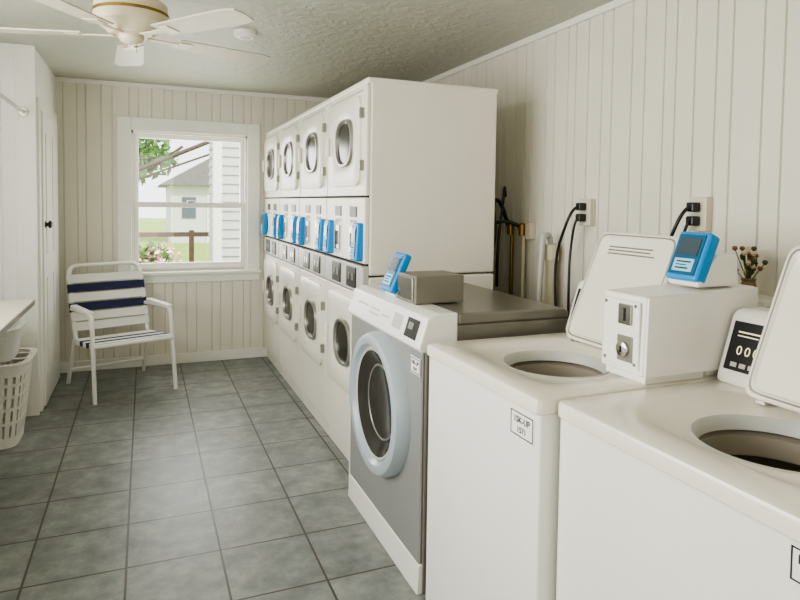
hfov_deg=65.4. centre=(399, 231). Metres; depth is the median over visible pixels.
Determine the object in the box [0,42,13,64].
header
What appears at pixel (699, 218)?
wall outlet
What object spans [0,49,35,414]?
wall
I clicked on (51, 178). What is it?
panels
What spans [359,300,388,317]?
print
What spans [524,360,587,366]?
basket
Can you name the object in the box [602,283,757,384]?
meter box
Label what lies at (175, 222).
house
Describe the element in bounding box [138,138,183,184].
shade tree
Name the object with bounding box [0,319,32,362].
plastic tub
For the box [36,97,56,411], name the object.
door frame
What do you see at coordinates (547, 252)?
drain standpipe
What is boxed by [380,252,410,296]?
card reader
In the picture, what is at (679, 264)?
print
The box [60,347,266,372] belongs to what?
baseboard
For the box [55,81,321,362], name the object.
wall
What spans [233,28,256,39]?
smoke detector
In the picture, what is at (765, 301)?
wall shelf
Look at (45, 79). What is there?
wall
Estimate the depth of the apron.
5.26 m
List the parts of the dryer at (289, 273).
handle, handle, coin slide plate, door, door, panel, panel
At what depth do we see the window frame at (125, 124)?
5.14 m
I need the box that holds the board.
[212,142,221,261]
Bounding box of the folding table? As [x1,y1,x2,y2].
[0,299,34,336]
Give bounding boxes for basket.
[0,347,36,449]
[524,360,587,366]
[734,430,799,471]
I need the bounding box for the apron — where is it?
[118,273,258,283]
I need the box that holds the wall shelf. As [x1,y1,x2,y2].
[757,294,773,307]
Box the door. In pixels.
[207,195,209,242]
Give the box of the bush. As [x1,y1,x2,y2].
[139,240,182,262]
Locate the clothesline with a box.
[139,141,209,179]
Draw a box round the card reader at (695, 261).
[666,232,737,287]
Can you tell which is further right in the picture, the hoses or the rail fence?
the hoses
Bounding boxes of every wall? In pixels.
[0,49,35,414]
[36,51,55,112]
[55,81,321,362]
[433,0,799,310]
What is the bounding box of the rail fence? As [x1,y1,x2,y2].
[139,230,209,261]
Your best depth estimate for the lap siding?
8.28 m
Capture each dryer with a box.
[261,125,281,374]
[276,114,302,400]
[296,99,329,434]
[323,77,497,460]
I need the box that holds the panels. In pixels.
[45,133,58,372]
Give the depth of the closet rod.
3.63 m
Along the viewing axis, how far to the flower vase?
2.11 m
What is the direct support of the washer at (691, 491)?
on the floor
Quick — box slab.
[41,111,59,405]
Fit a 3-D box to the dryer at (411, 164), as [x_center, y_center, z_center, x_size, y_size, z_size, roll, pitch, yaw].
[0.013,0.235,3.409,0.762,1.965,0.673,0,3,-22]
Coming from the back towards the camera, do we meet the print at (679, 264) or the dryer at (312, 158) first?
the dryer at (312, 158)
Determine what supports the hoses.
attached to the wall at (640, 109)
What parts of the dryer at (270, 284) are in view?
handle, coin slide plate, door, door, panel, panel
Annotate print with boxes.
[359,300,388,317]
[675,260,690,268]
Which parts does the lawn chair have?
leg, frame, leg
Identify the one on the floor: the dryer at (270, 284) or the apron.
the dryer at (270, 284)
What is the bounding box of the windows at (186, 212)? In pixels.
[182,197,195,217]
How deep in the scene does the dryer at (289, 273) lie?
4.47 m
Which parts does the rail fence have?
rail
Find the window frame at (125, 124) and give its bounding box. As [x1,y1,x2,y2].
[117,116,259,271]
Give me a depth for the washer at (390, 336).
2.33 m
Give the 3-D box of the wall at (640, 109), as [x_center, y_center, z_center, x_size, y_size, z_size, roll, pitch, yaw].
[1.118,0.110,2.681,0.100,2.310,6.900,0,3,-22]
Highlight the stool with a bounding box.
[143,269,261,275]
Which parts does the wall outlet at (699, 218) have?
cord, cord, plate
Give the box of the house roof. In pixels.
[157,159,209,187]
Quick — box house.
[166,185,209,242]
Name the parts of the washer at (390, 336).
door glass, kick plate, panel, console knob plate, label plate, lid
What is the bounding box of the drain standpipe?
[536,232,558,305]
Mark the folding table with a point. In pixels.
(11, 311)
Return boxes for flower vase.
[732,246,767,290]
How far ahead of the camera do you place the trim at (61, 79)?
5.15 m
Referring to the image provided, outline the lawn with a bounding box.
[139,218,209,261]
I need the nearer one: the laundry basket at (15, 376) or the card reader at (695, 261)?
the card reader at (695, 261)
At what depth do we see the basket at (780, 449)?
1.43 m
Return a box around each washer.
[348,283,567,594]
[426,232,718,599]
[556,246,799,599]
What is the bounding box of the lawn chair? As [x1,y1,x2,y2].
[66,261,177,404]
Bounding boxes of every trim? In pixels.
[14,44,39,416]
[55,76,329,101]
[423,0,634,82]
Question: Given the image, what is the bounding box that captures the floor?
[0,357,425,599]
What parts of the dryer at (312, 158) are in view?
handle, handle, coin slide plate, door, door, panel, panel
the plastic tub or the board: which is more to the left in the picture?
the plastic tub
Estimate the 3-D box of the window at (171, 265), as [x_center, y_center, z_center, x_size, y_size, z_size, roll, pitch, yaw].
[-1.773,-0.247,5.276,0.920,1.150,0.120,0,3,-22]
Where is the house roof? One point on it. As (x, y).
(198, 174)
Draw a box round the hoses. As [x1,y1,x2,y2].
[487,186,534,297]
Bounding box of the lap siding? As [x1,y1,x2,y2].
[208,142,239,261]
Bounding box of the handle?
[45,221,52,227]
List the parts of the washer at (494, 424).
label plate, console panel, lid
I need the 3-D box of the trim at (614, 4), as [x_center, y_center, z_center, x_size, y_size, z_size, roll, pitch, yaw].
[1.082,-1.026,2.599,0.018,0.035,6.882,0,3,-22]
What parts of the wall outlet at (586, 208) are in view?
cord, cord, plate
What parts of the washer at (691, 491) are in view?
console panel, lid, label plate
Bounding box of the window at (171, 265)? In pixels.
[131,130,246,270]
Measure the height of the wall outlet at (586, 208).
0.867 m
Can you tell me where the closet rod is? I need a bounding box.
[0,93,28,116]
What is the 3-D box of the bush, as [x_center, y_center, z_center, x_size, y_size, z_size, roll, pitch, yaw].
[-2.911,0.673,7.367,0.658,1.152,0.673,0,3,-22]
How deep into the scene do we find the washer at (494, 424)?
1.83 m
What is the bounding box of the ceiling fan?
[0,0,270,65]
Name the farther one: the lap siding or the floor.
the lap siding
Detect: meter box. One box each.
[398,270,463,303]
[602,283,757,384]
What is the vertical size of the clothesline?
2.836 m
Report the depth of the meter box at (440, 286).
2.37 m
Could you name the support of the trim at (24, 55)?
attached to the wall at (8, 241)
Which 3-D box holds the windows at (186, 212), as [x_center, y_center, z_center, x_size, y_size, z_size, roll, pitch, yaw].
[-7.104,-0.913,24.068,2.500,0.800,0.040,0,3,-22]
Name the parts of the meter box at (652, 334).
lock plate, coin entry plate, meter panel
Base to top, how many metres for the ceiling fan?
0.310 m
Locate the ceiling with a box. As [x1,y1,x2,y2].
[0,0,613,97]
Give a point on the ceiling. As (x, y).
(316, 48)
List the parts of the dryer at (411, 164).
handle, handle, coin slide plate, panel, door, door, panel, coin slide plate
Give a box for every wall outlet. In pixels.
[554,199,595,317]
[669,197,712,235]
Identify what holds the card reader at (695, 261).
on the meter box at (652, 334)
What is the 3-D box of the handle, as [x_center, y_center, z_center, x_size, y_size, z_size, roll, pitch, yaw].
[-2.312,-0.047,4.103,0.040,0.051,0.051,0,3,-22]
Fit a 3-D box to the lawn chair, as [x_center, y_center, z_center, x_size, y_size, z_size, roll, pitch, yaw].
[-2.059,0.697,4.577,0.588,0.889,0.719,-2,3,-42]

